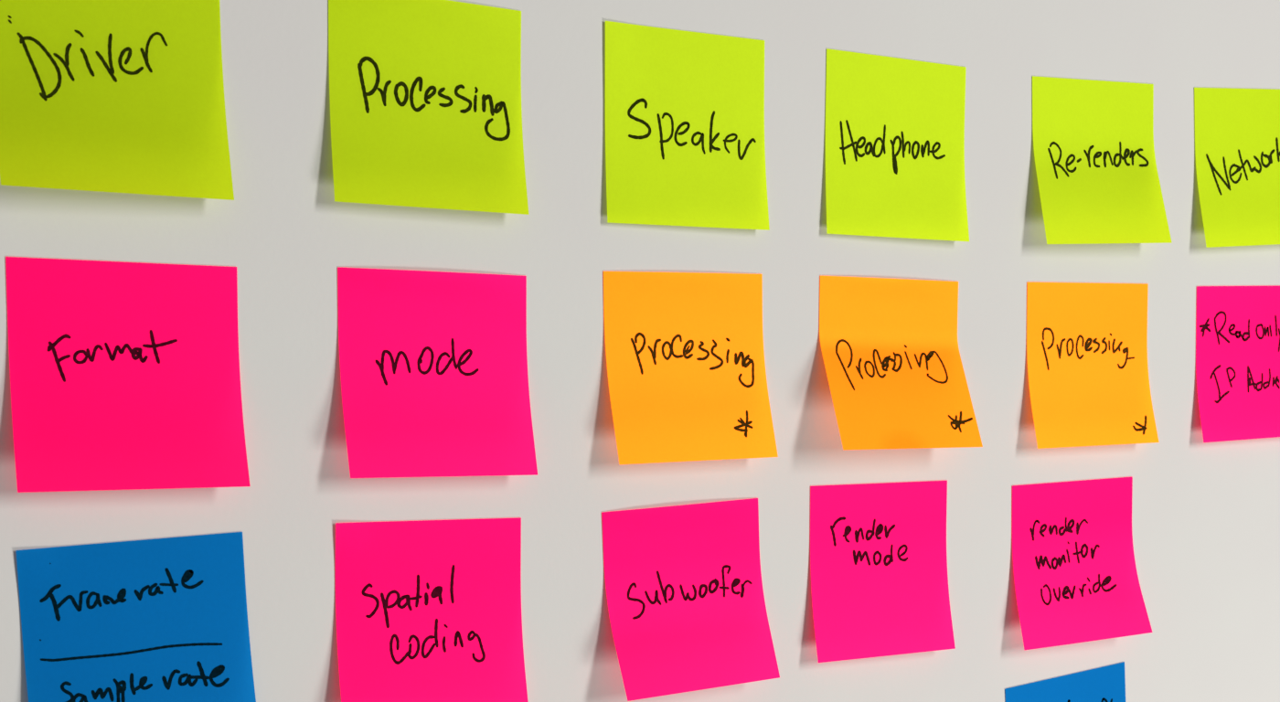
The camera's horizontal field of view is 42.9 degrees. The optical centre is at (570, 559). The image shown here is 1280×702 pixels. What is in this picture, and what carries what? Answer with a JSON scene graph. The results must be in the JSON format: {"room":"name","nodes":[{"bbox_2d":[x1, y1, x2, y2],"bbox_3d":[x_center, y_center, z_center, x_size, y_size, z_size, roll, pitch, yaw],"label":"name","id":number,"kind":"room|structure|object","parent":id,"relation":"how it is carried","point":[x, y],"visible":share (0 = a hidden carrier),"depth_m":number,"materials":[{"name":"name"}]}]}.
{"room":"office","nodes":[
{"label":"office","id":0,"kind":"room"},
{"bbox_2d":[0,0,1279,701],"bbox_3d":[0.231,-0.096,0.824,6.000,3.200,0.120,-5,7,-28],"label":"wall","id":1,"kind":"structure","parent":0,"point":[1206,516],"depth_m":0.66,"materials":[{"name":"white paint"}]},
{"bbox_2d":[0,0,234,200],"bbox_3d":[-0.150,-0.157,0.532,0.076,0.075,0.013,-4,7,-28],"label":"sticky note","id":2,"kind":"object","parent":1,"relation":"attached to","point":[114,96],"visible":1,"depth_m":0.54,"materials":[{"name":"green paper"},{"name":"black ink"}]},
{"bbox_2d":[5,256,250,492],"bbox_3d":[-0.147,-0.061,0.544,0.077,0.076,0.011,-3,6,-28],"label":"sticky note","id":3,"kind":"object","parent":1,"relation":"attached to","point":[124,376],"visible":1,"depth_m":0.55,"materials":[{"name":"pink paper"},{"name":"black ink"}]},
{"bbox_2d":[15,532,255,701],"bbox_3d":[-0.147,0.032,0.556,0.077,0.076,0.007,-6,8,-28],"label":"sticky note","id":4,"kind":"object","parent":1,"relation":"attached to","point":[156,620],"visible":1,"depth_m":0.56,"materials":[{"name":"blue paper"},{"name":"black ink"}]},
{"bbox_2d":[328,0,529,214],"bbox_3d":[-0.051,-0.166,0.589,0.079,0.078,0.008,-5,7,-28],"label":"sticky note","id":5,"kind":"object","parent":1,"relation":"attached to","point":[425,95],"visible":1,"depth_m":0.59,"materials":[{"name":"green paper"},{"name":"black ink"}]},
{"bbox_2d":[335,517,528,701],"bbox_3d":[-0.051,0.023,0.607,0.078,0.078,0.008,-5,7,-28],"label":"sticky note","id":6,"kind":"object","parent":1,"relation":"attached to","point":[427,611],"visible":1,"depth_m":0.61,"materials":[{"name":"pink paper"},{"name":"black ink"}]},
{"bbox_2d":[337,266,537,478],"bbox_3d":[-0.048,-0.068,0.598,0.076,0.075,0.011,-3,6,-28],"label":"sticky note","id":7,"kind":"object","parent":1,"relation":"attached to","point":[434,376],"visible":1,"depth_m":0.60,"materials":[{"name":"pink paper"},{"name":"black ink"}]},
{"bbox_2d":[605,21,769,230],"bbox_3d":[0.047,-0.171,0.644,0.075,0.076,0.004,-3,7,-28],"label":"sticky note","id":8,"kind":"object","parent":1,"relation":"attached to","point":[685,110],"visible":1,"depth_m":0.64,"materials":[{"name":"green paper"},{"name":"black ink"}]},
{"bbox_2d":[603,271,778,464],"bbox_3d":[0.049,-0.077,0.651,0.075,0.075,0.010,-4,7,-28],"label":"sticky note","id":9,"kind":"object","parent":1,"relation":"attached to","point":[685,352],"visible":1,"depth_m":0.65,"materials":[{"name":"orange paper"},{"name":"black ink"}]},
{"bbox_2d":[601,498,779,701],"bbox_3d":[0.050,0.015,0.658,0.075,0.074,0.014,-6,8,-28],"label":"sticky note","id":10,"kind":"object","parent":1,"relation":"attached to","point":[687,608],"visible":1,"depth_m":0.66,"materials":[{"name":"pink paper"},{"name":"black ink"}]},
{"bbox_2d":[810,480,955,662],"bbox_3d":[0.137,0.004,0.709,0.076,0.075,0.007,-4,7,-28],"label":"sticky note","id":11,"kind":"object","parent":1,"relation":"attached to","point":[879,560],"visible":1,"depth_m":0.71,"materials":[{"name":"pink paper"},{"name":"black ink"}]},
{"bbox_2d":[825,48,969,241],"bbox_3d":[0.141,-0.176,0.694,0.076,0.076,0.005,-3,6,-28],"label":"sticky note","id":12,"kind":"object","parent":1,"relation":"attached to","point":[895,126],"visible":1,"depth_m":0.69,"materials":[{"name":"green paper"}]},
{"bbox_2d":[819,275,982,449],"bbox_3d":[0.142,-0.084,0.697,0.076,0.073,0.018,-3,6,-28],"label":"sticky note","id":13,"kind":"object","parent":1,"relation":"attached to","point":[895,373],"visible":1,"depth_m":0.70,"materials":[{"name":"orange paper"}]},
{"bbox_2d":[1005,661,1125,701],"bbox_3d":[0.241,0.092,0.772,0.082,0.079,0.012,-5,7,-28],"label":"sticky note","id":14,"kind":"object","parent":1,"relation":"attached to","point":[1104,684],"visible":1,"depth_m":0.78,"materials":[{"name":"blue paper"}]},
{"bbox_2d":[1012,476,1152,650],"bbox_3d":[0.240,0.001,0.762,0.077,0.075,0.013,-5,7,-28],"label":"sticky note","id":15,"kind":"object","parent":1,"relation":"attached to","point":[1076,578],"visible":1,"depth_m":0.76,"materials":[{"name":"pink paper"}]},
{"bbox_2d":[1026,282,1159,448],"bbox_3d":[0.244,-0.091,0.757,0.077,0.076,0.008,-5,7,-28],"label":"sticky note","id":16,"kind":"object","parent":1,"relation":"attached to","point":[1087,342],"visible":1,"depth_m":0.76,"materials":[{"name":"orange paper"}]},
{"bbox_2d":[1032,75,1172,244],"bbox_3d":[0.245,-0.183,0.747,0.077,0.075,0.011,-6,8,-28],"label":"sticky note","id":17,"kind":"object","parent":1,"relation":"attached to","point":[1097,175],"visible":1,"depth_m":0.75,"materials":[{"name":"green paper"}]},
{"bbox_2d":[1194,87,1279,247],"bbox_3d":[0.336,-0.193,0.799,0.080,0.080,0.006,-5,7,-28],"label":"sticky note","id":18,"kind":"object","parent":1,"relation":"attached to","point":[1237,131],"visible":1,"depth_m":0.80,"materials":[{"name":"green paper"}]},
{"bbox_2d":[1195,285,1279,442],"bbox_3d":[0.341,-0.098,0.811,0.076,0.076,0.005,-5,8,-28],"label":"sticky note","id":19,"kind":"object","parent":1,"relation":"attached to","point":[1238,342],"visible":1,"depth_m":0.81,"materials":[{"name":"pink paper"}]}
]}

